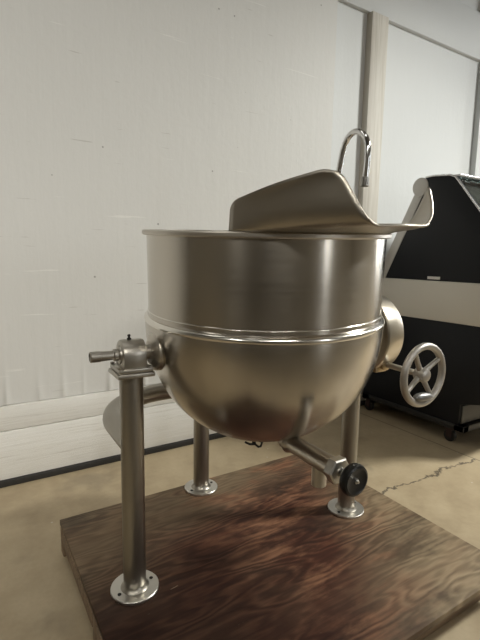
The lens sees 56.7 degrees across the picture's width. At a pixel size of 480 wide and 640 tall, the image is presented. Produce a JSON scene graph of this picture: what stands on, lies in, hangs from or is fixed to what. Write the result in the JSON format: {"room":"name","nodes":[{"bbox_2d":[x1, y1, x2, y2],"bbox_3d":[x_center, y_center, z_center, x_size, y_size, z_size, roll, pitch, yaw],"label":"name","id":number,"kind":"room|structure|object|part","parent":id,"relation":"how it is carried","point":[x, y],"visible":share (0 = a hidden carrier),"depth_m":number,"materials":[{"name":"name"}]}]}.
{"room":"commercial kitchen","nodes":[
{"label":"commercial kitchen","id":0,"kind":"room"},
{"bbox_2d":[0,402,479,639],"bbox_3d":[1.969,1.129,-0.196,11.000,0.100,7.300,-4,9,-32],"label":"floor","id":1,"kind":"structure","parent":0,"point":[408,459],"depth_m":1.91,"materials":[{"name":"concrete"}]},
{"bbox_2d":[60,455,479,639],"bbox_3d":[0.095,0.763,1.429,1.103,0.107,0.931,-4,9,-32],"label":"wooden platform","id":2,"kind":"object","parent":1,"relation":"on","point":[264,555],"visible":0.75,"depth_m":1.31,"materials":[{"name":"brown wood"}]},
{"bbox_3d":[-0.472,0.754,1.328,0.036,0.044,0.386,-4,9,-32],"label":"rail","id":3,"kind":"part","parent":2,"relation":"part of","materials":[{"name":"brown wood"}]},
{"bbox_3d":[-0.245,0.809,0.968,0.036,0.044,0.378,-4,9,-32],"label":"rail","id":4,"kind":"part","parent":2,"relation":"part of","materials":[{"name":"brown wood"}]},
{"bbox_2d":[89,128,445,605],"bbox_3d":[0.070,0.050,1.344,0.946,1.329,0.928,6,9,31],"label":"kettle","id":5,"kind":"object","parent":2,"relation":"on","point":[272,326],"visible":1,"depth_m":1.03,"materials":[{"name":"metal"}]},
{"bbox_3d":[-0.276,0.132,1.132,0.094,0.012,0.092,-4,9,-31],"label":"leg plate","id":6,"kind":"part","parent":5,"relation":"part of","materials":[{"name":"metal"}]},
{"bbox_3d":[-0.276,0.120,1.131,0.086,0.011,0.086,-4,9,-31],"label":"plate","id":7,"kind":"part","parent":5,"relation":"part of","materials":[{"name":"metal"}]},
{"bbox_3d":[-0.282,0.431,1.174,0.076,0.601,0.076,-4,9,-31],"label":"leg","id":8,"kind":"part","parent":5,"relation":"part of","materials":[{"name":"metal"}]},
{"bbox_3d":[-0.149,0.448,1.718,0.076,0.419,0.076,-4,9,-31],"label":"leg","id":9,"kind":"part","parent":5,"relation":"part of","materials":[{"name":"metal"}]},
{"bbox_3d":[0.044,0.380,1.361,0.067,0.030,0.013,-4,9,-31],"label":"cock lever","id":10,"kind":"part","parent":5,"relation":"part of","materials":[{"name":"black metal"}]},
{"bbox_3d":[0.247,0.364,1.048,0.025,0.025,0.040,-4,9,-31],"label":"valve stem","id":11,"kind":"part","parent":5,"relation":"part of","materials":[{"name":"metal"}]},
{"bbox_3d":[0.389,0.418,1.581,0.076,0.536,0.076,-4,9,-31],"label":"leg","id":12,"kind":"part","parent":5,"relation":"part of","materials":[{"name":"metal"}]},
{"bbox_2d":[336,128,370,186],"bbox_3d":[0.360,-0.355,1.539,0.027,0.573,0.204,-4,9,-32],"label":"faucet","id":13,"kind":"object","parent":5,"relation":"on","point":[356,131],"depth_m":1.44,"materials":[{"name":"silver metal"}]},
{"bbox_3d":[0.261,0.367,1.024,0.077,0.077,0.024,-4,9,-31],"label":"valve knob","id":14,"kind":"part","parent":5,"relation":"part of","materials":[{"name":"black plastic"}]},
{"bbox_2d":[362,174,479,440],"bbox_3d":[1.556,-0.095,2.785,1.088,1.476,1.010,-4,9,-32],"label":"machine","id":15,"kind":"object","parent":1,"relation":"on","point":[432,272],"visible":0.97,"depth_m":2.47,"materials":[{"name":"black metal"}]},
{"bbox_3d":[0.976,-0.502,2.690,0.038,0.500,0.302,-4,9,-32],"label":"frame","id":16,"kind":"part","parent":15,"relation":"part of","materials":[{"name":"metal"}]},
{"bbox_3d":[1.474,0.518,2.987,1.078,0.033,0.720,-4,9,-32],"label":"frame","id":17,"kind":"part","parent":15,"relation":"part of","materials":[{"name":"black metal"}]},
{"bbox_3d":[1.146,-0.496,2.405,0.030,0.574,0.826,-4,9,-32],"label":"panel","id":18,"kind":"part","parent":15,"relation":"part of","materials":[{"name":"black metal"}]},
{"bbox_3d":[1.198,-0.483,2.294,0.010,0.581,0.593,-4,9,-32],"label":"edge trim","id":19,"kind":"part","parent":15,"relation":"part of","materials":[{"name":"black metal"}]},
{"bbox_3d":[1.555,-0.812,2.706,1.016,0.014,0.180,-4,9,-32],"label":"rail","id":20,"kind":"part","parent":15,"relation":"part of","materials":[{"name":"silver metal"}]},
{"bbox_3d":[1.666,-0.503,2.562,1.016,0.581,0.540,-4,9,-32],"label":"glass","id":21,"kind":"part","parent":15,"relation":"part of","materials":[{"name":"black glass"}]},
{"bbox_3d":[1.650,0.488,2.700,1.038,0.100,0.009,-4,9,-32],"label":"kick panel","id":22,"kind":"part","parent":15,"relation":"part of","materials":[{"name":"grey metal"}]},
{"bbox_2d":[330,0,479,257],"bbox_3d":[0.119,-1.056,2.539,11.000,3.400,0.196,-4,9,-32],"label":"wall","id":23,"kind":"structure","parent":0,"point":[431,88],"depth_m":3.02,"materials":[{"name":"white paint"}]},
{"bbox_2d":[0,383,174,431],"bbox_3d":[0.148,0.339,2.651,10.960,0.109,0.045,-4,9,-32],"label":"trim","id":24,"kind":"structure","parent":23,"relation":"attached to","point":[33,413],"depth_m":2.02,"materials":[{"name":"white paint"}]},
{"bbox_2d":[0,0,337,405],"bbox_3d":[-1.958,-1.061,1.098,5.920,3.019,0.022,-4,9,-32],"label":"wall","id":25,"kind":"structure","parent":23,"relation":"attached to","point":[119,119],"depth_m":2.05,"materials":[{"name":"white paint"}]},
{"bbox_2d":[0,390,365,480],"bbox_3d":[0.145,0.503,2.673,10.960,0.216,0.047,-4,9,-32],"label":"trim","id":26,"kind":"structure","parent":23,"relation":"attached to","point":[39,448],"depth_m":2.08,"materials":[{"name":"white paint"}]},
{"bbox_2d":[0,400,374,487],"bbox_3d":[0.146,0.626,2.687,10.960,0.029,0.057,-4,9,-32],"label":"baseboard","id":27,"kind":"structure","parent":23,"relation":"attached to","point":[75,467],"depth_m":2.12,"materials":[{"name":"black rubber"}]},
{"bbox_2d":[358,11,388,222],"bbox_3d":[0.827,-0.818,2.892,0.145,2.131,0.065,-4,9,-32],"label":"trim","id":28,"kind":"structure","parent":23,"relation":"attached to","point":[377,23],"depth_m":2.78,"materials":[{"name":"white paint"}]},
{"bbox_2d":[338,0,479,61],"bbox_3d":[2.699,-2.156,3.881,5.040,0.310,0.047,-4,9,-32],"label":"ceiling","id":29,"kind":"structure","parent":23,"relation":"attached to","point":[453,25],"depth_m":3.01,"materials":[{"name":"white paint"}]},
{"bbox_2d":[469,62,479,176],"bbox_3d":[1.849,-0.890,3.526,0.145,2.131,0.065,-4,9,-32],"label":"trim","id":30,"kind":"structure","parent":23,"relation":"attached to","point":[475,153],"depth_m":3.41,"materials":[{"name":"white paint"}]}
]}

